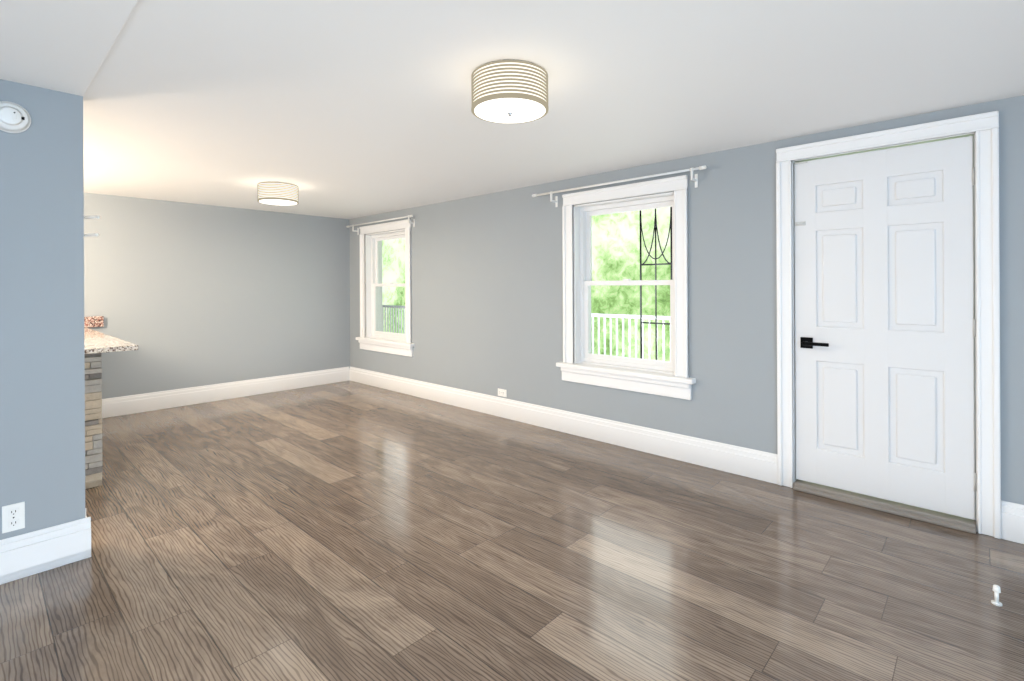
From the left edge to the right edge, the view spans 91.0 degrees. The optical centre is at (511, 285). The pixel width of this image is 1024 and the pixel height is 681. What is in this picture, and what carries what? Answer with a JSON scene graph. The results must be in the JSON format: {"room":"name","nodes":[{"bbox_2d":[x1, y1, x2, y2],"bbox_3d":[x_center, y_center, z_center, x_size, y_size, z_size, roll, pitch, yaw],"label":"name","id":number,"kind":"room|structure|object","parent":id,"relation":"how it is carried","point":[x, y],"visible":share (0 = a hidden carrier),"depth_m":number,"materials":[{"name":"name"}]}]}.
{"room":"empty living room","nodes":[
{"label":"empty living room","id":0,"kind":"room"},
{"bbox_2d":[0,79,84,539],"bbox_3d":[-3.255,0.194,1.091,0.130,2.156,3.555,0,0,43],"label":"wall","id":1,"kind":"structure","parent":0,"point":[42,413],"depth_m":2.24,"materials":[{"name":"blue paint"}]},
{"bbox_2d":[2,502,24,533],"bbox_3d":[-2.150,0.998,2.169,0.010,0.115,0.070,0,0,43],"label":"outlet","id":2,"kind":"object","parent":1,"relation":"attached to","point":[13,517],"visible":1,"depth_m":2.17,"materials":[{"name":"white plastic"}]},
{"bbox_2d":[0,101,30,132],"bbox_3d":[-2.150,-0.726,2.155,0.041,0.132,0.132,0,0,43],"label":"smoke detector","id":3,"kind":"object","parent":1,"relation":"attached to","point":[15,118],"visible":1,"depth_m":2.15,"materials":[{"name":"white plastic"}]},
{"bbox_2d":[0,511,90,584],"bbox_3d":[-3.180,1.179,1.060,0.024,0.185,3.544,0,0,43],"label":"baseboard","id":4,"kind":"structure","parent":1,"relation":"attached to","point":[34,552],"depth_m":2.23,"materials":[{"name":"white paint"}]},
{"bbox_2d":[84,193,349,398],"bbox_3d":[-4.622,0.198,4.324,0.240,2.162,6.900,0,0,43],"label":"wall","id":5,"kind":"structure","parent":0,"point":[181,295],"depth_m":5.55,"materials":[{"name":"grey paint"}]},
{"bbox_2d":[84,216,99,236],"bbox_3d":[-2.022,-0.284,2.416,0.024,0.160,0.068,0,0,43],"label":"coat hook","id":6,"kind":"object","parent":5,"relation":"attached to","point":[92,217],"visible":0.62,"depth_m":2.41,"materials":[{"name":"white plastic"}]},
{"bbox_2d":[101,367,347,418],"bbox_3d":[-4.440,1.186,4.323,0.019,0.185,6.660,0,0,43],"label":"baseboard","id":7,"kind":"structure","parent":5,"relation":"attached to","point":[131,404],"depth_m":5.56,"materials":[{"name":"white paint"}]},
{"bbox_2d":[0,380,1023,680],"bbox_3d":[-1.298,1.322,1.394,9.090,0.120,7.140,0,0,43],"label":"floor","id":8,"kind":"structure","parent":0,"point":[344,532],"depth_m":2.23,"materials":[{"name":"laminate"}]},
{"bbox_2d":[84,316,137,488],"bbox_3d":[-3.515,0.781,3.740,2.168,0.985,1.050,0,0,43],"label":"counter","id":9,"kind":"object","parent":8,"relation":"on","point":[97,344],"depth_m":3.17,"materials":[{"name":"stone"}]},
{"bbox_2d":[991,585,1001,606],"bbox_3d":[1.897,1.208,1.969,0.032,0.073,0.032,0,0,43],"label":"door stop","id":10,"kind":"object","parent":8,"relation":"on","point":[997,591],"visible":1,"depth_m":1.96,"materials":[{"name":"white plastic"}]},
{"bbox_2d":[0,0,1023,218],"bbox_3d":[-1.310,-0.954,1.394,9.090,0.132,7.140,0,0,43],"label":"ceiling","id":11,"kind":"structure","parent":0,"point":[346,109],"depth_m":2.22,"materials":[{"name":"white paint"}]},
{"bbox_2d":[257,181,298,204],"bbox_3d":[-2.070,-0.808,4.456,0.332,0.176,0.332,0,0,43],"label":"flush-mount light","id":12,"kind":"object","parent":11,"relation":"attached to","point":[276,193],"visible":1,"depth_m":4.33,"materials":[{"name":"white fabric"}]},
{"bbox_2d":[471,59,548,123],"bbox_3d":[-0.009,-0.819,2.165,0.332,0.176,0.332,0,0,43],"label":"flush-mount light","id":13,"kind":"object","parent":11,"relation":"attached to","point":[509,91],"visible":0.98,"depth_m":2.04,"materials":[{"name":"white fabric"}]},
{"bbox_2d":[349,95,1023,504],"bbox_3d":[1.049,0.169,3.917,9.090,2.162,0.240,0,0,43],"label":"wall","id":14,"kind":"structure","parent":0,"point":[487,289],"depth_m":3.62,"materials":[{"name":"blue paint"}]},
{"bbox_2d":[346,215,414,234],"bbox_3d":[-1.635,-0.738,6.191,1.464,0.128,0.088,0,0,43],"label":"curtain rod","id":15,"kind":"object","parent":14,"relation":"attached to","point":[357,231],"visible":1,"depth_m":6.09,"materials":[{"name":"white metal"}]},
{"bbox_2d":[356,219,414,356],"bbox_3d":[-1.501,0.024,6.250,1.196,1.587,0.306,0,0,43],"label":"window","id":16,"kind":"structure","parent":14,"relation":"in","point":[373,336],"depth_m":6.41,"materials":[{"name":"white paint"}]},
{"bbox_2d":[498,388,506,396],"bbox_3d":[-0.096,1.024,4.819,0.115,0.070,0.010,0,0,43],"label":"outlet","id":17,"kind":"object","parent":14,"relation":"attached to","point":[502,392],"visible":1,"depth_m":4.81,"materials":[{"name":"white plastic"}]},
{"bbox_2d":[348,367,777,483],"bbox_3d":[-0.245,1.164,4.949,5.243,0.185,0.023,0,0,43],"label":"baseboard","id":18,"kind":"structure","parent":14,"relation":"attached to","point":[751,463],"depth_m":4.05,"materials":[{"name":"white paint"}]},
{"bbox_2d":[532,165,706,206],"bbox_3d":[0.768,-0.750,3.951,1.554,0.128,0.088,0,0,43],"label":"curtain rod","id":19,"kind":"object","parent":14,"relation":"attached to","point":[695,180],"visible":1,"depth_m":3.79,"materials":[{"name":"white metal"}]},
{"bbox_2d":[556,175,695,399],"bbox_3d":[0.910,0.012,4.001,1.196,1.587,0.306,0,0,43],"label":"window","id":20,"kind":"structure","parent":14,"relation":"in","point":[582,363],"depth_m":3.97,"materials":[{"name":"white paint"}]},
{"bbox_2d":[793,479,975,533],"bbox_3d":[2.067,1.224,2.847,0.826,0.040,0.145,0,0,43],"label":"sill","id":21,"kind":"structure","parent":14,"relation":"attached to","point":[926,515],"depth_m":2.77,"materials":[{"name":"brown wood"}]},
{"bbox_2d":[794,136,976,519],"bbox_3d":[2.041,0.214,2.820,0.824,1.956,0.096,0,0,43],"label":"door","id":22,"kind":"structure","parent":14,"relation":"in","point":[885,327],"depth_m":2.79,"materials":[{"name":"white paint"}]},
{"bbox_2d":[776,111,1000,538],"bbox_3d":[2.114,0.192,2.904,1.004,2.104,0.270,0,0,43],"label":"door frame","id":23,"kind":"structure","parent":14,"relation":"attached to","point":[982,129],"depth_m":2.54,"materials":[{"name":"white paint"}]},
{"bbox_2d":[1001,500,1023,543],"bbox_3d":[3.248,1.145,1.691,2.303,0.185,0.023,0,0,43],"label":"baseboard","id":24,"kind":"structure","parent":14,"relation":"attached to","point":[1012,514],"depth_m":2.45,"materials":[{"name":"white paint"}]},
{"label":"outside","id":25,"kind":"structure","parent":0,"visible":0},
{"bbox_2d":[382,207,670,360],"bbox_3d":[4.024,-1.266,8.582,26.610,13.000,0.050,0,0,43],"label":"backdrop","id":26,"kind":"structure","parent":25,"point":[626,303],"depth_m":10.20,"materials":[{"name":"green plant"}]},
{"bbox_3d":[0.390,1.383,5.769,12.110,0.060,1.540,0,0,43],"label":"deck","id":27,"kind":"object","parent":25,"visible":0},
{"bbox_2d":[382,305,670,360],"bbox_3d":[0.774,0.801,6.187,12.113,1.100,0.090,0,0,43],"label":"railing","id":28,"kind":"object","parent":27,"relation":"on","point":[623,316],"depth_m":5.77,"materials":[{"name":"white wood"}]},
{"bbox_2d":[640,207,671,359],"bbox_3d":[1.344,0.189,4.695,0.328,2.318,0.033,0,0,43],"label":"trellis","id":29,"kind":"object","parent":27,"relation":"on","point":[655,258],"depth_m":4.69,"materials":[{"name":"black metal"}]}
]}

